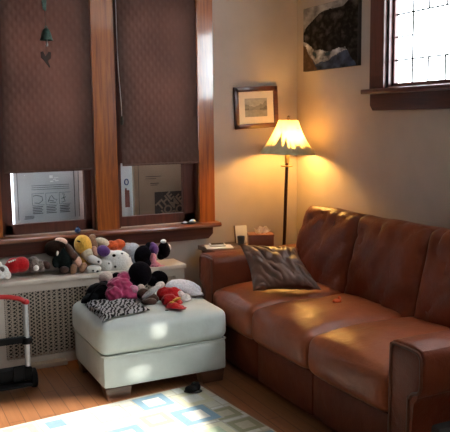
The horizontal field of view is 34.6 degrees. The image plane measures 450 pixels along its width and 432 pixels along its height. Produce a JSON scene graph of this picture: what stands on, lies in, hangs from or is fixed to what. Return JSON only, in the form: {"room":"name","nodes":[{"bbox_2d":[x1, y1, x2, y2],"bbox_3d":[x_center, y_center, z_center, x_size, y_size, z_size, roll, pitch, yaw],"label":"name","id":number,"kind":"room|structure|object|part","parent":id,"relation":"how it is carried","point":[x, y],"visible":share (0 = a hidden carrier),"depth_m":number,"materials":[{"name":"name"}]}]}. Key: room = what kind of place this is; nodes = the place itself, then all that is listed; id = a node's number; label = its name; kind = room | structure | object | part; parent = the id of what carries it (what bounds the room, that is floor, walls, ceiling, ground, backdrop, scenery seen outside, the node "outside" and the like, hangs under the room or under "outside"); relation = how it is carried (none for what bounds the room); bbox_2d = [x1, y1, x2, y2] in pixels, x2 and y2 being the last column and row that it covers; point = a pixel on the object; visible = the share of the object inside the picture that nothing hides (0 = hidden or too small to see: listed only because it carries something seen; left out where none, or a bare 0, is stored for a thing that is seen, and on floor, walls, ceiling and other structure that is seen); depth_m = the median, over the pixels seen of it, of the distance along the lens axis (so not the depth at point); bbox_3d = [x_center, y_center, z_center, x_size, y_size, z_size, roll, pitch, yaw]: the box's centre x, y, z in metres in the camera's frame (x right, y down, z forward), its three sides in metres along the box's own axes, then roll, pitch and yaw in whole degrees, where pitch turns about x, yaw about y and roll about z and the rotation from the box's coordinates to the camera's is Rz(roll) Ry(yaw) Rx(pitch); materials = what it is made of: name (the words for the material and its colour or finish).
{"room":"living room","nodes":[
{"label":"living room","id":0,"kind":"room"},
{"bbox_2d":[0,0,296,297],"bbox_3d":[-2.179,-0.303,4.183,6.196,2.550,0.140,-4,8,-26],"label":"wall","id":1,"kind":"structure","parent":0,"point":[255,41],"depth_m":5.22,"materials":[{"name":"paint"}]},
{"bbox_2d":[7,347,74,358],"bbox_3d":[-2.175,0.909,4.250,6.096,0.130,0.018,-4,8,-26],"label":"baseboard","id":2,"kind":"structure","parent":1,"relation":"attached to","point":[72,347],"depth_m":4.72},
{"bbox_2d":[0,0,221,256],"bbox_3d":[-0.859,-0.693,4.861,1.690,1.786,0.455,-4,8,-26],"label":"window","id":3,"kind":"structure","parent":1,"relation":"in","point":[102,197],"depth_m":4.79,"materials":[{"name":"brown wood"}]},
{"bbox_3d":[-1.457,-0.673,4.402,0.122,1.650,0.026,-4,8,-26],"label":"casing","id":4,"kind":"part","parent":3,"relation":"part of","materials":[{"name":"brown wood"}]},
{"bbox_2d":[0,0,92,173],"bbox_3d":[-1.116,-0.855,4.513,0.571,1.158,0.028,-4,8,-26],"label":"window shade","id":5,"kind":"object","parent":3,"relation":"attached to","point":[47,122],"visible":0.98,"depth_m":4.52,"materials":[{"name":"brown fabric"}]},
{"bbox_2d":[40,0,52,66],"bbox_3d":[-1.094,-1.214,4.405,0.082,0.607,0.082,-4,8,-26],"label":"bell","id":6,"kind":"object","parent":5,"relation":"hanging from","point":[46,35],"visible":1,"depth_m":4.40,"materials":[{"name":"green metal"}]},
{"bbox_3d":[-1.099,-1.331,4.388,0.032,0.170,0.012,-4,8,-26],"label":"hanger plate","id":7,"kind":"part","parent":6,"relation":"part of","materials":[{"name":"green metal"}]},
{"bbox_2d":[10,171,83,223],"bbox_3d":[-1.176,-0.189,4.892,0.522,0.545,0.134,-4,8,-26],"label":"carton","id":8,"kind":"object","parent":3,"relation":"on","point":[37,196],"visible":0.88,"depth_m":4.82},
{"bbox_3d":[-1.163,-0.655,4.638,0.609,1.535,0.040,-4,8,-26],"label":"sash","id":9,"kind":"part","parent":3,"relation":"part of","materials":[{"name":"brown wood"}]},
{"bbox_2d":[75,226,80,232],"bbox_3d":[-0.956,0.089,4.690,0.040,0.047,0.040,-4,8,-26],"label":"bauble","id":10,"kind":"object","parent":3,"relation":"on","point":[77,229],"visible":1,"depth_m":4.68,"materials":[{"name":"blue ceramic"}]},
{"bbox_3d":[-0.790,0.109,4.806,1.654,0.033,0.115,-4,8,-26],"label":"sill","id":11,"kind":"part","parent":3,"relation":"part of","materials":[{"name":"brown wood"}]},
{"bbox_2d":[121,163,132,215],"bbox_3d":[-0.746,-0.212,5.099,0.155,0.525,0.120,-4,8,-26],"label":"carton","id":12,"kind":"object","parent":3,"relation":"on","point":[126,171],"visible":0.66,"depth_m":5.07,"materials":[{"name":"white cardboard"}]},
{"bbox_2d":[114,0,198,165],"bbox_3d":[-0.446,-0.914,4.834,0.576,1.141,0.037,-4,8,-26],"label":"window shade","id":13,"kind":"object","parent":3,"relation":"attached to","point":[156,43],"visible":1,"depth_m":4.84,"materials":[{"name":"brown fabric"}]},
{"bbox_3d":[-0.691,-1.039,4.692,0.022,0.780,0.006,-2,8,-9],"label":"pull cord","id":14,"kind":"part","parent":13,"relation":"part of","materials":[{"name":"white fabric"}]},
{"bbox_2d":[132,164,181,214],"bbox_3d":[-0.460,-0.220,5.267,0.465,0.600,0.134,-4,8,-26],"label":"carton","id":15,"kind":"object","parent":3,"relation":"on","point":[156,189],"visible":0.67,"depth_m":5.18,"materials":[{"name":"brown cardboard"}]},
{"bbox_3d":[-0.487,-0.707,4.969,0.604,1.535,0.040,-4,8,-26],"label":"sash","id":16,"kind":"part","parent":3,"relation":"part of","materials":[{"name":"brown wood"}]},
{"bbox_2d":[181,219,195,223],"bbox_3d":[-0.256,0.040,5.050,0.108,0.034,0.054,-2,8,-12],"label":"trinket","id":17,"kind":"object","parent":3,"relation":"on","point":[192,221],"visible":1,"depth_m":5.04,"materials":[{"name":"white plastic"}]},
{"bbox_3d":[-0.138,-0.774,5.046,0.118,1.650,0.026,-4,8,-26],"label":"casing","id":18,"kind":"part","parent":3,"relation":"part of","materials":[{"name":"brown wood"}]},
{"bbox_2d":[233,86,278,128],"bbox_3d":[0.226,-0.785,5.227,0.367,0.311,0.022,-4,8,-26],"label":"framed picture","id":19,"kind":"object","parent":1,"relation":"attached to","point":[254,107],"visible":1,"depth_m":5.22,"materials":[{"name":"brown wood"}]},
{"bbox_2d":[245,98,266,116],"bbox_3d":[0.225,-0.785,5.227,0.188,0.139,0.001,-4,8,-26],"label":"print","id":20,"kind":"object","parent":19,"relation":"attached to","point":[254,107],"depth_m":5.23},
{"bbox_2d":[0,349,335,431],"bbox_3d":[-0.982,1.307,1.869,6.296,0.060,5.600,-4,8,-26],"label":"floor","id":21,"kind":"structure","parent":0,"point":[63,389],"depth_m":3.97,"materials":[{"name":"brown wood"}]},
{"bbox_2d":[0,295,37,391],"bbox_3d":[-1.261,0.716,3.986,0.436,0.560,0.166,-4,8,-26],"label":"luggage cart","id":22,"kind":"object","parent":21,"relation":"on","point":[17,375],"visible":1,"depth_m":4.04,"materials":[{"name":"red plastic"}]},
{"bbox_3d":[-1.275,0.471,3.978,0.362,0.073,0.027,-4,8,-26],"label":"handle","id":23,"kind":"part","parent":22,"relation":"part of","materials":[{"name":"red plastic"}]},
{"bbox_3d":[-1.239,0.948,3.978,0.340,0.013,0.080,-4,8,-26],"label":"toe plate","id":24,"kind":"part","parent":22,"relation":"part of","materials":[{"name":"black plastic"}]},
{"bbox_2d":[31,358,67,369],"bbox_3d":[-1.095,0.916,4.479,0.230,0.030,0.060,-4,8,-26],"label":"floor vent","id":25,"kind":"object","parent":21,"relation":"in","point":[61,361],"visible":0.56,"depth_m":4.46,"materials":[{"name":"metal"}]},
{"bbox_2d":[0,259,185,368],"bbox_3d":[-1.259,0.652,4.515,2.129,0.547,0.230,-4,8,-26],"label":"radiator cover","id":26,"kind":"object","parent":21,"relation":"on","point":[51,295],"visible":0.4,"depth_m":4.50,"materials":[{"name":"beige paint"}]},
{"bbox_2d":[0,262,10,279],"bbox_3d":[-1.359,0.329,4.346,0.140,0.118,0.097,-4,8,-26],"label":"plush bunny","id":27,"kind":"object","parent":26,"relation":"on","point":[5,273],"visible":1,"depth_m":4.33,"materials":[{"name":"white fabric"}]},
{"bbox_2d":[5,257,28,272],"bbox_3d":[-1.285,0.303,4.458,0.155,0.099,0.098,-4,8,-26],"label":"plush toy","id":28,"kind":"object","parent":26,"relation":"on","point":[19,264],"visible":0.87,"depth_m":4.42,"materials":[{"name":"red fabric"}]},
{"bbox_2d":[28,256,50,272],"bbox_3d":[-1.162,0.303,4.513,0.136,0.107,0.102,-4,8,-26],"label":"plush animal","id":29,"kind":"object","parent":26,"relation":"on","point":[35,265],"visible":0.99,"depth_m":4.49},
{"bbox_3d":[-1.104,0.662,4.496,0.518,0.418,0.006,-4,8,-26],"label":"lattice panel","id":30,"kind":"part","parent":26,"relation":"part of","materials":[{"name":"paint"}]},
{"bbox_2d":[44,237,86,273],"bbox_3d":[-1.009,0.249,4.572,0.255,0.230,0.132,-4,8,-26],"label":"stuffed animal","id":31,"kind":"object","parent":26,"relation":"on","point":[62,259],"visible":1,"depth_m":4.54,"materials":[{"name":"black fabric"}]},
{"bbox_3d":[-1.014,0.340,4.553,0.062,0.050,0.062,-4,8,-26],"label":"leg","id":32,"kind":"part","parent":31,"relation":"part of","materials":[{"name":"brown fabric"}]},
{"bbox_2d":[74,234,108,264],"bbox_3d":[-0.857,0.217,4.672,0.236,0.203,0.131,-4,8,-26],"label":"plush animal","id":33,"kind":"object","parent":26,"relation":"on","point":[85,246],"visible":0.89,"depth_m":4.62},
{"bbox_3d":[-0.804,0.170,4.725,0.089,0.060,0.072,-4,8,-26],"label":"arm","id":34,"kind":"part","parent":33,"relation":"part of"},
{"bbox_2d":[85,250,132,272],"bbox_3d":[-0.753,0.285,4.675,0.327,0.127,0.152,-4,8,-26],"label":"plush dog","id":35,"kind":"object","parent":26,"relation":"on","point":[117,260],"visible":0.88,"depth_m":4.63},
{"bbox_2d":[97,245,109,256],"bbox_3d":[-0.778,0.226,4.644,0.090,0.078,0.078,-4,8,-26],"label":"plush toy","id":36,"kind":"object","parent":35,"relation":"on","point":[102,250],"visible":1,"depth_m":4.62,"materials":[{"name":"purple fabric"}]},
{"bbox_2d":[107,239,125,250],"bbox_3d":[-0.726,0.220,4.786,0.131,0.134,0.079,-4,8,-26],"label":"toy","id":37,"kind":"object","parent":26,"relation":"on","point":[118,244],"visible":0.59,"depth_m":4.76,"materials":[{"name":"orange fabric"}]},
{"bbox_2d":[122,243,138,262],"bbox_3d":[-0.618,0.251,4.827,0.145,0.150,0.110,-4,8,-26],"label":"plush animal","id":38,"kind":"object","parent":26,"relation":"on","point":[130,248],"visible":0.41,"depth_m":4.78},
{"bbox_2d":[134,239,170,266],"bbox_3d":[-0.475,0.244,4.805,0.256,0.167,0.144,-4,8,-26],"label":"plush animal","id":39,"kind":"object","parent":26,"relation":"on","point":[146,253],"visible":0.89,"depth_m":4.76},
{"bbox_3d":[-0.412,0.233,4.850,0.090,0.121,0.080,-4,8,-26],"label":"arm","id":40,"kind":"part","parent":39,"relation":"part of"},
{"bbox_3d":[-0.559,0.620,4.762,0.503,0.418,0.006,-4,8,-26],"label":"lattice panel","id":41,"kind":"part","parent":26,"relation":"part of","materials":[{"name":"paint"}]},
{"bbox_2d":[0,385,275,431],"bbox_3d":[-0.655,1.124,2.951,2.100,0.010,1.500,-5,9,-31],"label":"rug","id":42,"kind":"object","parent":21,"relation":"on","point":[173,410],"visible":0.98,"depth_m":3.65,"materials":[{"name":"white fabric"}]},
{"bbox_2d":[184,381,201,393],"bbox_3d":[-0.176,0.950,3.995,0.098,0.053,0.076,-4,8,-26],"label":"shoe","id":43,"kind":"object","parent":42,"relation":"on","point":[195,387],"visible":1,"depth_m":3.98,"materials":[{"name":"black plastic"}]},
{"bbox_2d":[72,290,225,401],"bbox_3d":[-0.456,0.721,4.286,0.780,0.453,0.665,-4,8,-26],"label":"ottoman","id":44,"kind":"object","parent":21,"relation":"on","point":[120,352],"visible":0.91,"depth_m":4.01,"materials":[{"name":"white leather"}]},
{"bbox_3d":[-0.819,0.902,4.412,0.150,0.070,0.090,-4,8,-26],"label":"leg","id":45,"kind":"part","parent":44,"relation":"part of","materials":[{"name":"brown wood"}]},
{"bbox_2d":[81,280,107,303],"bbox_3d":[-0.759,0.446,4.271,0.202,0.106,0.159,-4,8,-26],"label":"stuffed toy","id":46,"kind":"object","parent":44,"relation":"on","point":[96,291],"visible":0.55,"depth_m":4.22,"materials":[{"name":"fabric"}]},
{"bbox_2d":[99,271,118,280],"bbox_3d":[-0.701,0.408,4.411,0.138,0.144,0.087,-1,8,0],"label":"pig","id":47,"kind":"object","parent":44,"relation":"on","point":[106,275],"visible":0.39,"depth_m":4.38},
{"bbox_3d":[-0.595,0.959,3.963,0.150,0.070,0.090,-4,8,-26],"label":"leg","id":48,"kind":"part","parent":44,"relation":"part of","materials":[{"name":"brown wood"}]},
{"bbox_2d":[85,298,149,321],"bbox_3d":[-0.609,0.511,4.105,0.304,0.057,0.388,-4,8,-26],"label":"pillow","id":49,"kind":"object","parent":44,"relation":"on","point":[105,309],"visible":0.92,"depth_m":4.03,"materials":[{"name":"fabric"}]},
{"bbox_2d":[105,261,167,300],"bbox_3d":[-0.530,0.383,4.313,0.404,0.214,0.176,-4,8,-26],"label":"stuffed animal","id":50,"kind":"object","parent":44,"relation":"on","point":[125,284],"visible":0.8,"depth_m":4.28},
{"bbox_2d":[72,290,225,355],"bbox_3d":[-0.458,0.610,4.271,0.780,0.229,0.665,-4,8,-26],"label":"cushion","id":51,"kind":"object","parent":44,"relation":"on","point":[156,331],"depth_m":4.01,"materials":[{"name":"white leather"}]},
{"bbox_2d":[137,281,164,304],"bbox_3d":[-0.438,0.448,4.219,0.164,0.109,0.153,-1,8,0],"label":"plush animal","id":52,"kind":"object","parent":44,"relation":"on","point":[147,296],"visible":1,"depth_m":4.20},
{"bbox_2d":[157,287,190,310],"bbox_3d":[-0.279,0.467,4.181,0.194,0.077,0.312,-3,8,-16],"label":"doll","id":53,"kind":"object","parent":44,"relation":"on","point":[172,297],"visible":0.98,"depth_m":4.22},
{"bbox_3d":[-0.294,0.485,4.133,0.051,0.031,0.088,4,9,30],"label":"trim","id":54,"kind":"part","parent":53,"relation":"part of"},
{"bbox_2d":[165,279,203,297],"bbox_3d":[-0.224,0.432,4.452,0.290,0.073,0.194,6,10,43],"label":"pillow","id":55,"kind":"object","parent":44,"relation":"on","point":[191,288],"visible":0.85,"depth_m":4.42,"materials":[{"name":"white fabric"}]},
{"bbox_3d":[-0.088,0.920,4.210,0.150,0.070,0.090,-4,8,-26],"label":"leg","id":56,"kind":"part","parent":44,"relation":"part of","materials":[{"name":"brown wood"}]},
{"bbox_2d":[198,242,247,298],"bbox_3d":[0.086,0.523,5.064,0.425,0.628,0.385,-4,8,-26],"label":"end table","id":57,"kind":"object","parent":21,"relation":"on","point":[236,246],"visible":0.13,"depth_m":5.02,"materials":[{"name":"brown wood"}]},
{"bbox_2d":[204,244,232,248],"bbox_3d":[-0.043,0.213,5.004,0.185,0.005,0.140,-2,8,-8],"label":"paper","id":58,"kind":"object","parent":57,"relation":"on","point":[228,246],"visible":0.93,"depth_m":4.96,"materials":[{"name":"white paper"}]},
{"bbox_2d":[209,243,225,246],"bbox_3d":[-0.053,0.200,5.021,0.110,0.016,0.080,-2,8,-8],"label":"phone","id":59,"kind":"object","parent":58,"relation":"on","point":[210,244],"visible":1,"depth_m":4.99,"materials":[{"name":"plastic"}]},
{"bbox_2d":[234,225,247,242],"bbox_3d":[0.113,0.129,5.176,0.093,0.126,0.041,-3,8,-18],"label":"card","id":60,"kind":"object","parent":57,"relation":"on","point":[238,230],"visible":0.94,"depth_m":5.17,"materials":[{"name":"beige paper"}]},
{"bbox_2d":[237,235,244,244],"bbox_3d":[0.113,0.172,5.086,0.056,0.062,0.056,-4,8,-26],"label":"cup","id":61,"kind":"object","parent":57,"relation":"on","point":[240,238],"visible":0.86,"depth_m":5.07,"materials":[{"name":"grey ceramic"}]},
{"bbox_2d":[247,226,273,245],"bbox_3d":[0.246,0.140,5.003,0.176,0.145,0.126,-1,8,-4],"label":"tissue box","id":62,"kind":"object","parent":57,"relation":"on","point":[261,236],"visible":0.96,"depth_m":4.95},
{"bbox_3d":[0.246,0.127,5.001,0.176,0.014,0.126,-1,8,-4],"label":"lid","id":63,"kind":"part","parent":62,"relation":"part of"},
{"bbox_2d":[259,115,315,244],"bbox_3d":[0.447,0.049,5.189,0.400,1.527,0.400,-2,8,-9],"label":"floor lamp","id":64,"kind":"object","parent":21,"relation":"on","point":[287,139],"visible":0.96,"depth_m":5.02,"materials":[{"name":"beige fabric"}]},
{"bbox_2d":[285,155,289,162],"bbox_3d":[0.441,-0.419,5.127,0.036,0.085,0.036,-2,8,-26],"label":"socket","id":65,"kind":"object","parent":64,"relation":"attached to","point":[287,157],"depth_m":5.11,"materials":[{"name":"gold metal"}]},
{"bbox_3d":[0.445,-0.558,5.108,0.396,0.235,0.396,-2,8,-26],"label":"lamp shade","id":66,"kind":"part","parent":64,"relation":"part of","materials":[{"name":"white fabric"}]},
{"bbox_2d":[199,205,449,431],"bbox_3d":[0.731,0.504,3.950,1.046,0.944,2.110,-4,8,-26],"label":"sofa","id":67,"kind":"object","parent":21,"relation":"on","point":[375,359],"visible":0.91,"depth_m":3.74,"materials":[{"name":"brown leather"}]},
{"bbox_3d":[0.108,0.788,4.335,0.112,0.235,0.513,-4,8,-26],"label":"panel","id":68,"kind":"part","parent":67,"relation":"part of","materials":[{"name":"brown leather"}]},
{"bbox_3d":[0.299,0.522,4.808,0.928,0.632,0.206,-4,8,-26],"label":"arm","id":69,"kind":"part","parent":67,"relation":"part of","materials":[{"name":"brown leather"}]},
{"bbox_2d":[213,281,341,338],"bbox_3d":[0.340,0.548,4.421,0.739,0.279,0.516,-4,8,-26],"label":"seat cushion","id":70,"kind":"object","parent":67,"relation":"on","point":[238,300],"depth_m":4.25,"materials":[{"name":"brown leather"}]},
{"bbox_2d":[240,244,321,290],"bbox_3d":[0.323,0.302,4.255,0.419,0.250,0.299,-2,8,-11],"label":"throw pillow","id":71,"kind":"object","parent":67,"relation":"on","point":[278,267],"visible":1,"depth_m":4.20,"materials":[{"name":"fabric"}]},
{"bbox_3d":[0.348,0.849,3.853,0.112,0.235,0.570,-4,8,-26],"label":"panel","id":72,"kind":"part","parent":67,"relation":"part of","materials":[{"name":"brown leather"}]},
{"bbox_2d":[252,293,401,368],"bbox_3d":[0.579,0.613,3.938,0.743,0.289,0.574,-4,8,-26],"label":"seat cushion","id":73,"kind":"object","parent":67,"relation":"on","point":[282,332],"depth_m":3.80,"materials":[{"name":"brown leather"}]},
{"bbox_2d":[296,205,367,292],"bbox_3d":[0.704,0.239,4.611,0.379,0.594,0.611,-4,8,-26],"label":"cushion","id":74,"kind":"object","parent":67,"relation":"on","point":[327,236],"depth_m":4.45,"materials":[{"name":"brown leather"}]},
{"bbox_2d":[333,296,340,302],"bbox_3d":[0.611,0.457,3.939,0.045,0.042,0.036,-4,8,-26],"label":"toy piece","id":75,"kind":"object","parent":67,"relation":"on","point":[337,300],"visible":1,"depth_m":3.93,"materials":[{"name":"orange plastic"}]},
{"bbox_3d":[0.609,0.916,3.329,0.112,0.235,0.607,-4,8,-26],"label":"panel","id":76,"kind":"part","parent":67,"relation":"part of","materials":[{"name":"brown leather"}]},
{"bbox_2d":[308,317,449,411],"bbox_3d":[0.839,0.675,3.412,0.746,0.292,0.613,-4,8,-26],"label":"seat cushion","id":77,"kind":"object","parent":67,"relation":"on","point":[351,363],"depth_m":3.30,"materials":[{"name":"brown leather"}]},
{"bbox_2d":[344,214,448,316],"bbox_3d":[0.975,0.310,4.073,0.369,0.590,0.616,-4,8,-26],"label":"cushion","id":78,"kind":"object","parent":67,"relation":"on","point":[385,258],"depth_m":3.95,"materials":[{"name":"brown leather"}]},
{"bbox_3d":[1.141,0.763,3.120,0.928,0.580,0.212,-4,8,-26],"label":"arm","id":79,"kind":"part","parent":67,"relation":"part of","materials":[{"name":"brown leather"}]},
{"bbox_2d":[414,228,449,327],"bbox_3d":[1.236,0.378,3.550,0.370,0.599,0.577,-4,8,-26],"label":"cushion","id":80,"kind":"object","parent":67,"relation":"on","point":[432,273],"depth_m":3.63,"materials":[{"name":"brown leather"}]},
{"bbox_3d":[0.799,0.814,4.020,0.880,0.210,2.060,-4,8,-26],"label":"frame","id":81,"kind":"part","parent":67,"relation":"part of","materials":[{"name":"metal"}]},
{"bbox_2d":[297,0,449,235],"bbox_3d":[1.763,-0.198,3.045,0.062,2.550,5.400,-4,8,-26],"label":"wall","id":82,"kind":"structure","parent":0,"point":[391,164],"depth_m":4.68,"materials":[{"name":"paint"}]},
{"bbox_2d":[303,0,361,71],"bbox_3d":[0.720,-1.226,4.917,0.031,0.440,0.648,-4,8,-26],"label":"picture","id":83,"kind":"object","parent":82,"relation":"attached to","point":[332,31],"visible":1,"depth_m":4.87},
{"bbox_2d":[361,0,449,110],"bbox_3d":[1.223,-1.048,3.919,0.145,0.922,1.405,-4,8,-26],"label":"window","id":84,"kind":"structure","parent":82,"relation":"in","point":[437,96],"depth_m":4.39,"materials":[{"name":"brown wood"}]},
{"bbox_3d":[0.948,-1.176,4.460,0.028,0.785,0.136,-4,8,-26],"label":"casing","id":85,"kind":"part","parent":84,"relation":"part of","materials":[{"name":"brown wood"}]},
{"bbox_3d":[1.214,-0.706,3.958,0.115,0.030,1.405,-4,8,-26],"label":"sill","id":86,"kind":"part","parent":84,"relation":"part of","materials":[{"name":"brown wood"}]},
{"bbox_3d":[1.252,-1.068,3.984,0.035,0.680,0.980,-4,8,-26],"label":"sash","id":87,"kind":"part","parent":84,"relation":"part of","materials":[{"name":"brown wood"}]}
]}

